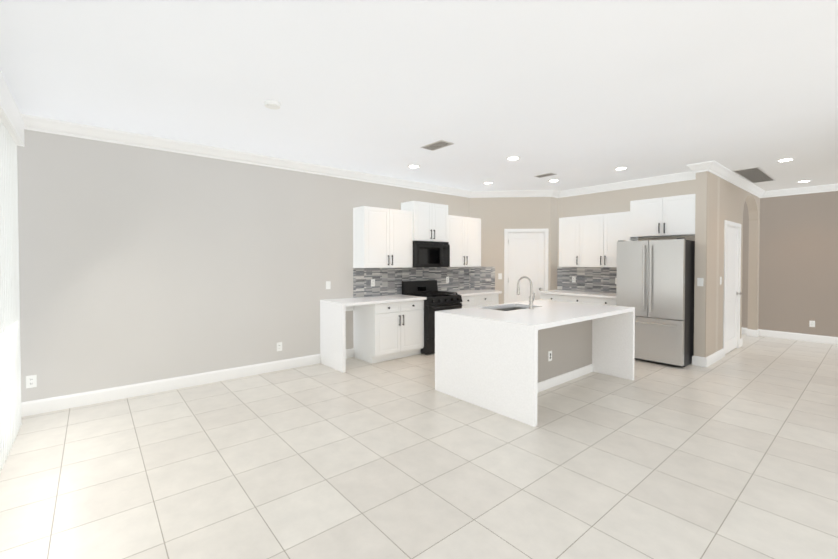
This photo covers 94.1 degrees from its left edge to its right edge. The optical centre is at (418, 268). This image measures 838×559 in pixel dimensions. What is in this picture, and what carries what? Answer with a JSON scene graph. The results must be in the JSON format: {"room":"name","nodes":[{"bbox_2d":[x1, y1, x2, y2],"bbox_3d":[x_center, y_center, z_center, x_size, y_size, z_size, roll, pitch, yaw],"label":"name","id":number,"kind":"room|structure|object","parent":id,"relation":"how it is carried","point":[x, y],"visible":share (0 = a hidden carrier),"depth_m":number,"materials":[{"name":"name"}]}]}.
{"room":"kitchen","nodes":[
{"label":"kitchen","id":0,"kind":"room"},
{"bbox_2d":[17,129,468,401],"bbox_3d":[-1.455,-0.044,5.695,6.540,2.830,0.150,-1,1,-40],"label":"wall","id":1,"kind":"structure","parent":0,"point":[137,265],"depth_m":4.43,"materials":[{"name":"beige paint"}]},
{"bbox_2d":[26,375,36,387],"bbox_3d":[-3.702,1.083,3.723,0.072,0.116,0.008,-1,1,-40],"label":"outlet","id":2,"kind":"object","parent":1,"relation":"attached to","point":[31,381],"visible":1,"depth_m":3.72,"materials":[{"name":"white plastic"}]},
{"bbox_2d":[21,354,320,416],"bbox_3d":[-2.609,1.321,4.640,3.088,0.134,0.016,-1,1,-40],"label":"baseboard","id":3,"kind":"structure","parent":1,"relation":"attached to","point":[35,407],"depth_m":4.35,"materials":[{"name":"white wood"}]},
{"bbox_2d":[277,342,281,350],"bbox_3d":[-1.879,1.058,5.253,0.072,0.116,0.008,-1,1,-40],"label":"outlet","id":4,"kind":"object","parent":1,"relation":"attached to","point":[279,346],"visible":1,"depth_m":5.25,"materials":[{"name":"white plastic"}]},
{"bbox_2d":[24,114,559,197],"bbox_3d":[-0.508,-1.398,5.595,7.410,0.118,1.188,-1,1,-40],"label":"crown molding","id":5,"kind":"structure","parent":1,"relation":"attached to","point":[47,125],"depth_m":4.83,"materials":[{"name":"white wood"}]},
{"bbox_2d":[326,281,330,288],"bbox_3d":[-1.327,0.251,5.703,0.072,0.116,0.008,-1,1,-40],"label":"light switch","id":6,"kind":"object","parent":1,"relation":"attached to","point":[328,284],"visible":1,"depth_m":5.70,"materials":[{"name":"white plastic"}]},
{"bbox_2d":[346,348,353,358],"bbox_3d":[-1.197,1.302,5.825,0.503,0.134,0.016,-1,1,-40],"label":"baseboard","id":7,"kind":"structure","parent":1,"relation":"attached to","point":[349,352],"depth_m":5.94,"materials":[{"name":"white wood"}]},
{"bbox_2d":[353,206,412,267],"bbox_3d":[-0.554,-0.463,6.138,0.918,0.915,0.316,-1,1,-40],"label":"upper cabinet","id":8,"kind":"object","parent":1,"relation":"attached to","point":[384,237],"depth_m":5.94,"materials":[{"name":"white wood"}]},
{"bbox_2d":[353,267,494,297],"bbox_3d":[0.238,0.211,6.787,2.953,0.455,0.361,-1,1,-40],"label":"backsplash","id":9,"kind":"structure","parent":1,"relation":"attached to","point":[388,281],"depth_m":6.80,"materials":[{"name":"tile"}]},
{"bbox_2d":[401,201,448,241],"bbox_3d":[0.103,-0.772,6.658,0.764,0.645,0.356,-1,1,-40],"label":"upper cabinet","id":10,"kind":"object","parent":1,"relation":"attached to","point":[430,220],"depth_m":6.49,"materials":[{"name":"white wood"}]},
{"bbox_2d":[413,241,449,266],"bbox_3d":[0.132,-0.232,6.632,0.758,0.431,0.448,-1,1,-40],"label":"microwave","id":11,"kind":"object","parent":10,"relation":"attached to","point":[430,254],"visible":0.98,"depth_m":6.46,"materials":[{"name":"black metal"}]},
{"bbox_2d":[449,215,480,266],"bbox_3d":[0.729,-0.481,7.215,0.906,0.915,0.316,-1,1,-40],"label":"upper cabinet","id":12,"kind":"object","parent":1,"relation":"attached to","point":[464,232],"depth_m":7.10,"materials":[{"name":"white wood"}]},
{"bbox_2d":[0,334,837,558],"bbox_3d":[2.689,1.446,4.204,10.940,0.100,7.800,-1,1,-40],"label":"floor","id":13,"kind":"structure","parent":0,"point":[732,454],"depth_m":2.75,"materials":[{"name":"tile"}]},
{"bbox_2d":[320,294,426,372],"bbox_3d":[-0.655,0.911,5.852,1.468,0.915,0.658,-1,1,-40],"label":"base cabinet","id":14,"kind":"object","parent":13,"relation":"on","point":[387,327],"visible":1,"depth_m":5.68,"materials":[{"name":"painted wood"},{"name":"white quartz"}]},
{"bbox_2d":[402,280,461,354],"bbox_3d":[0.233,0.790,6.528,0.758,1.135,0.726,-1,1,-40],"label":"gas range","id":15,"kind":"object","parent":13,"relation":"on","point":[436,300],"visible":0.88,"depth_m":6.28,"materials":[{"name":"black metal"}]},
{"bbox_2d":[447,290,501,307],"bbox_3d":[0.975,0.889,7.231,1.274,0.915,0.643,-1,1,-40],"label":"base cabinet","id":16,"kind":"object","parent":13,"relation":"on","point":[473,298],"visible":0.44,"depth_m":6.99,"materials":[{"name":"white wood"}]},
{"bbox_2d":[435,304,594,411],"bbox_3d":[1.259,0.958,4.842,2.060,0.855,0.836,-1,1,-40],"label":"kitchen island","id":17,"kind":"object","parent":13,"relation":"on","point":[511,360],"depth_m":4.08,"materials":[{"name":"white stone"}]},
{"bbox_2d":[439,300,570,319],"bbox_3d":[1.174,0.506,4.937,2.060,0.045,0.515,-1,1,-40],"label":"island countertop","id":18,"kind":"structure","parent":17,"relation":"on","point":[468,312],"depth_m":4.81,"materials":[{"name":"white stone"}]},
{"bbox_2d":[517,276,534,308],"bbox_3d":[1.302,0.292,4.719,0.121,0.388,0.232,-1,1,-40],"label":"kitchen faucet","id":19,"kind":"object","parent":18,"relation":"on","point":[531,299],"visible":1,"depth_m":4.64,"materials":[{"name":"silver metal"}]},
{"bbox_2d":[471,304,634,331],"bbox_3d":[1.593,0.514,4.437,2.060,0.045,0.790,-1,1,-40],"label":"island countertop","id":20,"kind":"structure","parent":17,"relation":"on","point":[551,315],"depth_m":4.17,"materials":[{"name":"white stone"}]},
{"bbox_2d":[539,290,615,305],"bbox_3d":[2.950,0.894,6.912,0.643,0.915,1.469,-1,1,-40],"label":"base cabinet","id":21,"kind":"object","parent":13,"relation":"on","point":[602,298],"visible":0.27,"depth_m":6.74,"materials":[{"name":"white wood"}]},
{"bbox_2d":[616,238,694,366],"bbox_3d":[3.602,0.475,5.882,0.904,1.787,0.880,-1,1,-40],"label":"refrigerator","id":22,"kind":"object","parent":13,"relation":"on","point":[655,283],"visible":0.85,"depth_m":5.54,"materials":[{"name":"silver metal"}]},
{"bbox_2d":[0,0,837,190],"bbox_3d":[2.689,-1.494,4.157,10.940,0.120,7.800,-1,1,-40],"label":"ceiling","id":23,"kind":"structure","parent":0,"point":[573,94],"depth_m":2.96,"materials":[{"name":"paint"}]},
{"bbox_2d":[264,100,280,108],"bbox_3d":[-1.263,-1.404,3.360,0.136,0.037,0.136,-1,1,-40],"label":"smoke detector","id":24,"kind":"object","parent":23,"relation":"attached to","point":[271,104],"visible":1,"depth_m":3.32,"materials":[{"name":"white plastic"}]},
{"bbox_2d":[407,165,419,167],"bbox_3d":[-0.075,-1.454,5.584,0.196,0.009,0.196,-1,1,-40],"label":"recessed light","id":25,"kind":"object","parent":23,"relation":"in","point":[413,166],"visible":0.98,"depth_m":5.56,"materials":[{"name":"white"}]},
{"bbox_2d":[421,140,453,150],"bbox_3d":[0.213,-1.437,4.572,0.200,0.010,0.360,-1,1,-40],"label":"ceiling vent","id":26,"kind":"object","parent":23,"relation":"in","point":[437,145],"visible":0.98,"depth_m":4.55,"materials":[{"name":"grey metal"}]},
{"bbox_2d":[506,156,520,159],"bbox_3d":[1.241,-1.446,5.135,0.196,0.009,0.196,-1,1,-40],"label":"recessed light","id":27,"kind":"object","parent":23,"relation":"in","point":[513,158],"visible":1,"depth_m":5.13,"materials":[{"name":"white"}]},
{"bbox_2d":[534,173,556,177],"bbox_3d":[1.989,-1.462,6.142,0.160,0.010,0.300,-1,1,-40],"label":"ceiling vent","id":28,"kind":"object","parent":23,"relation":"in","point":[545,175],"visible":1,"depth_m":6.13,"materials":[{"name":"grey metal"}]},
{"bbox_2d":[614,167,628,169],"bbox_3d":[2.951,-1.456,5.696,0.196,0.009,0.196,-1,1,-40],"label":"recessed light","id":29,"kind":"object","parent":23,"relation":"in","point":[620,168],"visible":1,"depth_m":5.68,"materials":[{"name":"white"}]},
{"bbox_2d":[733,167,774,182],"bbox_3d":[5.328,-1.462,6.177,1.400,0.010,0.300,-1,1,-40],"label":"ceiling vent","id":30,"kind":"object","parent":23,"relation":"in","point":[755,175],"visible":1,"depth_m":6.13,"materials":[{"name":"grey metal"}]},
{"bbox_2d":[776,158,794,161],"bbox_3d":[4.904,-1.448,5.221,0.196,0.009,0.196,-1,1,-40],"label":"recessed light","id":31,"kind":"object","parent":23,"relation":"in","point":[784,159],"visible":1,"depth_m":5.20,"materials":[{"name":"white"}]},
{"bbox_2d":[469,197,550,303],"bbox_3d":[1.703,-0.075,7.641,1.676,2.830,0.120,0,1,5],"label":"wall","id":32,"kind":"structure","parent":0,"point":[497,216],"depth_m":7.58,"materials":[{"name":"beige paint"}]},
{"bbox_2d":[508,233,543,302],"bbox_3d":[2.080,0.324,7.576,0.512,2.017,0.525,-1,1,-40],"label":"pantry door","id":33,"kind":"structure","parent":32,"relation":"in","point":[526,254],"depth_m":7.56,"materials":[{"name":"white wood"}]},
{"bbox_2d":[504,229,548,303],"bbox_3d":[2.078,0.289,7.605,0.834,2.102,0.137,0,1,5],"label":"door frame","id":34,"kind":"structure","parent":32,"relation":"attached to","point":[544,231],"depth_m":7.53,"materials":[{"name":"white wood"}]},
{"bbox_2d":[550,197,557,289],"bbox_3d":[2.589,-0.075,7.635,0.250,2.830,0.120,-1,1,-40],"label":"wall","id":35,"kind":"structure","parent":0,"point":[554,242],"depth_m":7.58,"materials":[{"name":"beige paint"}]},
{"bbox_2d":[557,177,719,350],"bbox_3d":[3.551,-0.061,6.777,0.120,2.830,2.670,-1,1,-40],"label":"wall","id":36,"kind":"structure","parent":0,"point":[614,201],"depth_m":6.71,"materials":[{"name":"beige paint"}]},
{"bbox_2d":[557,267,616,292],"bbox_3d":[3.193,0.206,7.105,0.010,0.455,1.469,-1,1,-40],"label":"backsplash","id":37,"kind":"structure","parent":36,"relation":"attached to","point":[595,279],"depth_m":7.18,"materials":[{"name":"tile"}]},
{"bbox_2d":[560,172,693,197],"bbox_3d":[3.464,-1.416,6.695,0.090,0.118,2.410,-1,1,-40],"label":"crown molding","id":38,"kind":"structure","parent":36,"relation":"attached to","point":[677,177],"depth_m":6.60,"materials":[{"name":"white wood"}]},
{"bbox_2d":[559,194,695,266],"bbox_3d":[3.425,-0.552,6.541,0.363,1.080,2.198,-1,1,-40],"label":"upper cabinet","id":39,"kind":"object","parent":36,"relation":"attached to","point":[588,240],"visible":0.96,"depth_m":6.50,"materials":[{"name":"white wood"}]},
{"bbox_2d":[694,171,706,356],"bbox_3d":[4.124,-0.043,5.613,0.500,2.830,0.130,-1,1,-40],"label":"wall column","id":40,"kind":"structure","parent":0,"point":[700,258],"depth_m":5.45,"materials":[{"name":"beige paint"}]},
{"bbox_2d":[697,278,703,285],"bbox_3d":[3.932,0.195,5.449,0.008,0.116,0.072,-1,1,-40],"label":"light switch","id":41,"kind":"object","parent":40,"relation":"attached to","point":[700,281],"visible":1,"depth_m":5.45,"materials":[{"name":"white plastic"}]},
{"bbox_2d":[705,171,759,357],"bbox_3d":[5.295,-0.058,6.590,3.550,2.830,0.140,-1,1,-40],"label":"wall","id":42,"kind":"structure","parent":0,"point":[733,198],"depth_m":5.92,"materials":[{"name":"beige paint"}]},
{"bbox_2d":[684,163,703,178],"bbox_3d":[3.985,-1.399,5.617,0.498,0.118,0.088,-1,1,-40],"label":"crown molding","id":43,"kind":"structure","parent":42,"relation":"attached to","point":[695,167],"depth_m":5.47,"materials":[{"name":"white wood"}]},
{"bbox_2d":[701,348,723,367],"bbox_3d":[4.320,1.304,5.704,0.922,0.134,0.036,-1,1,-40],"label":"baseboard","id":44,"kind":"structure","parent":42,"relation":"attached to","point":[709,360],"depth_m":5.58,"materials":[{"name":"white wood"}]},
{"bbox_2d":[723,220,740,356],"bbox_3d":[5.025,0.309,6.358,1.014,2.102,0.157,-1,1,-40],"label":"door frame","id":45,"kind":"structure","parent":42,"relation":"attached to","point":[731,224],"depth_m":6.39,"materials":[{"name":"white wood"}]},
{"bbox_2d":[725,226,741,353],"bbox_3d":[5.068,0.345,6.306,0.860,2.017,0.113,-1,1,-40],"label":"door","id":46,"kind":"structure","parent":42,"relation":"in","point":[732,293],"depth_m":6.35,"materials":[{"name":"white wood"}]},
{"bbox_2d":[700,160,767,197],"bbox_3d":[5.328,-1.412,6.460,3.638,0.118,0.108,-1,1,-40],"label":"crown molding","id":47,"kind":"structure","parent":42,"relation":"attached to","point":[713,167],"depth_m":6.05,"materials":[{"name":"white wood"}]},
{"bbox_2d":[742,191,837,336],"bbox_3d":[6.667,-0.078,7.833,0.150,2.830,3.420,-1,1,-40],"label":"wall","id":48,"kind":"structure","parent":0,"point":[798,268],"depth_m":7.27,"materials":[{"name":"beige paint"}]},
{"bbox_2d":[741,327,748,334],"bbox_3d":[6.102,1.261,8.398,0.016,0.134,1.560,-1,1,-40],"label":"baseboard","id":49,"kind":"structure","parent":48,"relation":"attached to","point":[745,331],"depth_m":7.84,"materials":[{"name":"white wood"}]},
{"bbox_2d":[757,329,837,344],"bbox_3d":[7.140,1.281,7.162,0.016,0.134,1.390,-1,1,-40],"label":"baseboard","id":50,"kind":"structure","parent":48,"relation":"attached to","point":[765,333],"depth_m":7.25,"materials":[{"name":"white wood"}]},
{"bbox_2d":[768,183,837,196],"bbox_3d":[7.125,-1.422,7.080,0.088,0.118,1.230,-1,1,-40],"label":"crown molding","id":51,"kind":"structure","parent":48,"relation":"attached to","point":[829,187],"depth_m":7.15,"materials":[{"name":"white wood"}]},
{"bbox_2d":[809,320,814,326],"bbox_3d":[7.178,1.018,7.118,0.008,0.116,0.072,-1,1,-40],"label":"electrical outlet","id":52,"kind":"object","parent":48,"relation":"attached to","point":[811,323],"visible":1,"depth_m":7.12,"materials":[{"name":"white plastic"}]},
{"bbox_3d":[-1.443,0.037,0.712,0.150,2.830,7.800,-1,1,-40],"label":"wall","id":53,"kind":"structure","parent":0,"visible":0},
{"bbox_2d":[0,71,23,120],"bbox_3d":[-1.351,-1.320,0.766,0.088,0.118,7.500,-1,1,-40],"label":"crown molding","id":54,"kind":"structure","parent":53,"relation":"attached to","point":[22,115],"depth_m":3.25,"materials":[{"name":"white wood"}]},
{"bbox_2d":[0,74,24,472],"bbox_3d":[-2.526,0.062,2.218,0.124,2.680,3.240,-1,1,-40],"label":"vertical blinds","id":55,"kind":"object","parent":53,"relation":"attached to","point":[11,130],"visible":1,"depth_m":3.00,"materials":[{"name":"white"}]}
]}

